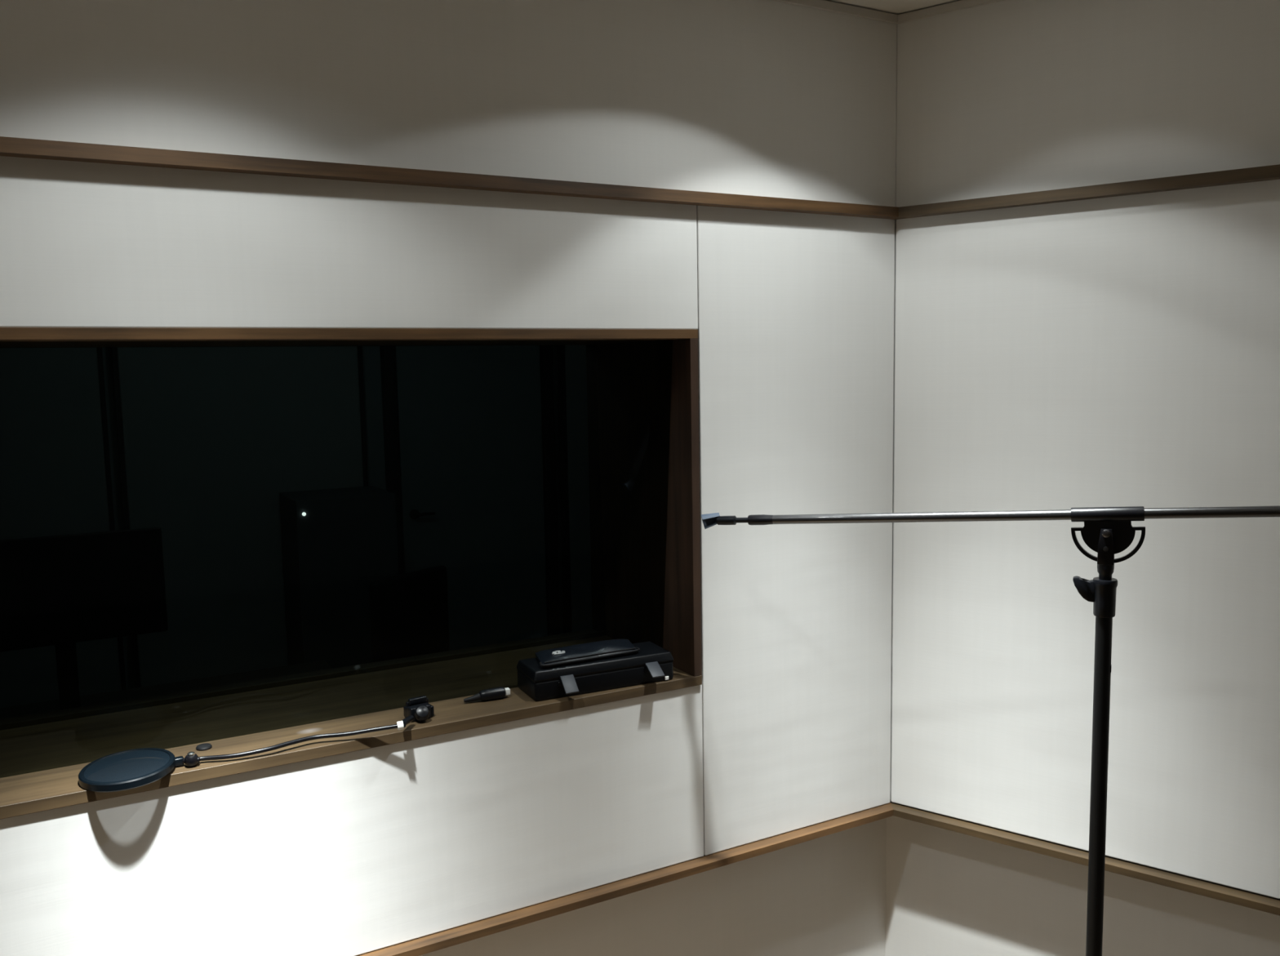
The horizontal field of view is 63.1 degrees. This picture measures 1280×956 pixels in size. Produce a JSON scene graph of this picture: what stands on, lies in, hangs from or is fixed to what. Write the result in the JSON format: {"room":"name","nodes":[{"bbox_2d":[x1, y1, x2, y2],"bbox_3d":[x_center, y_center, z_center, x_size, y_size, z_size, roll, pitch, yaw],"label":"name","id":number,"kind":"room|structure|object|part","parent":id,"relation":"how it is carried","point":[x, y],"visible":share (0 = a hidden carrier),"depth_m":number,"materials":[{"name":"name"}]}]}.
{"room":"studio","nodes":[
{"label":"studio","id":0,"kind":"room"},
{"bbox_2d":[0,0,897,955],"bbox_3d":[-0.850,0.221,2.348,3.978,2.920,0.580,-4,7,-29],"label":"wall","id":1,"kind":"structure","parent":0,"point":[786,728],"depth_m":2.33,"materials":[{"name":"paint"}]},
{"bbox_3d":[-1.086,-0.417,1.854,2.772,0.297,0.059,-4,7,-29],"label":"fabric panel","id":2,"kind":"part","parent":1,"relation":"part of","materials":[{"name":"white fabric"}]},
{"bbox_2d":[0,327,702,819],"bbox_3d":[-1.046,0.136,2.214,2.417,0.878,0.567,-4,7,-29],"label":"window","id":3,"kind":"structure","parent":1,"relation":"in","point":[233,540],"depth_m":2.21,"materials":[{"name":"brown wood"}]},
{"bbox_2d":[195,742,212,751],"bbox_3d":[-0.899,0.554,2.147,0.031,0.008,0.031,-4,7,-29],"label":"cap","id":4,"kind":"object","parent":3,"relation":"on","point":[206,746],"visible":1,"depth_m":2.14,"materials":[{"name":"black plastic"}]},
{"bbox_2d":[78,695,434,791],"bbox_3d":[-0.756,0.535,2.136,0.698,0.041,0.168,-4,7,-29],"label":"filter","id":5,"kind":"object","parent":3,"relation":"on","point":[126,770],"visible":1,"depth_m":2.03,"materials":[{"name":"black plastic"}]},
{"bbox_3d":[-0.497,0.497,2.328,0.042,0.014,0.012,-5,7,-36],"label":"clamp screw plate","id":6,"kind":"part","parent":5,"relation":"part of","materials":[{"name":"black plastic"}]},
{"bbox_3d":[-0.486,0.519,2.276,0.067,0.033,0.146,-2,6,-9],"label":"clamp frame","id":7,"kind":"part","parent":5,"relation":"part of","materials":[{"name":"black plastic"}]},
{"bbox_3d":[-0.477,0.515,2.282,0.034,0.033,0.032,-4,7,-29],"label":"clamp knob","id":8,"kind":"part","parent":5,"relation":"part of","materials":[{"name":"black plastic"}]},
{"bbox_3d":[-1.039,0.560,2.259,2.417,0.024,0.567,-4,7,-29],"label":"sill","id":9,"kind":"part","parent":3,"relation":"part of","materials":[{"name":"brown wood"}]},
{"bbox_2d":[463,686,510,702],"bbox_3d":[-0.356,0.505,2.425,0.110,0.027,0.027,-4,7,-25],"label":"connector","id":10,"kind":"object","parent":3,"relation":"on","point":[495,693],"visible":1,"depth_m":2.42,"materials":[{"name":"black plastic"}]},
{"bbox_2d":[516,641,673,701],"bbox_3d":[-0.098,0.469,2.520,0.364,0.070,0.171,-4,7,-26],"label":"equipment case","id":11,"kind":"object","parent":3,"relation":"on","point":[652,663],"visible":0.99,"depth_m":2.48,"materials":[{"name":"black plastic"}]},
{"bbox_2d":[535,639,639,668],"bbox_3d":[-0.130,0.419,2.531,0.278,0.024,0.116,-4,7,-27],"label":"pouch","id":12,"kind":"object","parent":11,"relation":"on","point":[577,653],"visible":1,"depth_m":2.50,"materials":[{"name":"black leather"}]},
{"bbox_3d":[-0.108,0.445,2.537,0.364,0.026,0.129,-4,7,-26],"label":"case lid","id":13,"kind":"part","parent":11,"relation":"part of","materials":[{"name":"black plastic"}]},
{"bbox_3d":[-1.065,0.829,1.986,2.772,0.452,0.059,-4,7,-29],"label":"fabric panel","id":14,"kind":"part","parent":1,"relation":"part of","materials":[{"name":"white fabric"}]},
{"bbox_3d":[-0.803,-0.865,1.970,3.437,0.524,0.059,-4,7,-29],"label":"fabric panel","id":15,"kind":"part","parent":1,"relation":"part of","materials":[{"name":"white fabric"}]},
{"bbox_2d":[0,136,898,219],"bbox_3d":[-0.792,-0.590,1.950,3.403,0.026,0.040,-4,7,-29],"label":"trim","id":16,"kind":"structure","parent":1,"relation":"attached to","point":[9,146],"depth_m":2.10,"materials":[{"name":"brown wood"}]},
{"bbox_2d":[356,801,893,955],"bbox_3d":[-0.761,1.043,2.155,3.438,0.018,0.094,-4,7,-29],"label":"trim","id":17,"kind":"structure","parent":1,"relation":"attached to","point":[422,945],"depth_m":2.51,"materials":[{"name":"brown wood"}]},
{"bbox_3d":[0.426,0.131,2.755,0.661,1.627,0.059,-4,7,-29],"label":"fabric panel","id":18,"kind":"part","parent":1,"relation":"part of","materials":[{"name":"white fabric"}]},
{"bbox_2d":[772,0,897,24],"bbox_3d":[-0.807,-1.087,1.907,3.400,0.020,0.010,-4,7,-29],"label":"trim","id":19,"kind":"structure","parent":1,"relation":"attached to","point":[824,5],"depth_m":2.64,"materials":[{"name":"grey"}]},
{"bbox_2d":[824,0,959,14],"bbox_3d":[0.049,-1.198,2.209,5.600,0.100,7.100,-4,7,-29],"label":"ceiling","id":20,"kind":"structure","parent":0,"point":[893,6],"depth_m":2.65,"materials":[{"name":"white paint"}]},
{"bbox_2d":[884,0,1279,955],"bbox_3d":[1.946,0.199,2.092,3.263,2.920,0.250,4,8,37],"label":"wall","id":21,"kind":"structure","parent":0,"point":[1118,351],"depth_m":2.55,"materials":[{"name":"paint"}]},
{"bbox_2d":[897,0,1004,24],"bbox_3d":[1.910,-1.123,1.799,3.100,0.020,0.010,4,8,37],"label":"trim","id":22,"kind":"structure","parent":21,"relation":"attached to","point":[962,4],"depth_m":2.65,"materials":[{"name":"grey"}]},
{"bbox_2d":[890,802,1279,915],"bbox_3d":[1.942,1.007,2.049,3.138,0.018,0.094,4,8,37],"label":"trim","id":23,"kind":"structure","parent":21,"relation":"attached to","point":[1248,900],"depth_m":2.61,"materials":[{"name":"brown wood"}]},
{"bbox_3d":[1.920,-0.901,1.861,3.137,0.524,0.059,4,8,37],"label":"fabric panel","id":24,"kind":"part","parent":21,"relation":"part of","materials":[{"name":"white fabric"}]},
{"bbox_2d":[896,164,1279,219],"bbox_3d":[1.911,-0.626,1.843,3.103,0.026,0.040,4,8,37],"label":"trim","id":25,"kind":"structure","parent":21,"relation":"attached to","point":[1271,172],"depth_m":2.44,"materials":[{"name":"brown wood"}]},
{"bbox_3d":[0.099,1.705,2.516,5.600,0.100,7.100,-4,7,-29],"label":"floor","id":26,"kind":"structure","parent":0,"visible":0},
{"bbox_2d":[701,505,1279,955],"bbox_3d":[0.879,0.833,2.099,1.636,1.696,0.561,1,6,16],"label":"boom microphone stand","id":27,"kind":"object","parent":26,"relation":"on","point":[1108,531],"visible":1,"depth_m":2.12,"materials":[{"name":"black metal"}]},
{"bbox_3d":[0.968,0.071,2.073,1.488,0.117,0.022,2,7,26],"label":"boom arm","id":28,"kind":"part","parent":27,"relation":"part of","materials":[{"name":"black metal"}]},
{"bbox_3d":[0.905,0.226,2.121,0.044,0.049,0.022,2,7,26],"label":"clutch lever","id":29,"kind":"part","parent":27,"relation":"part of","materials":[{"name":"black plastic"}]}
]}

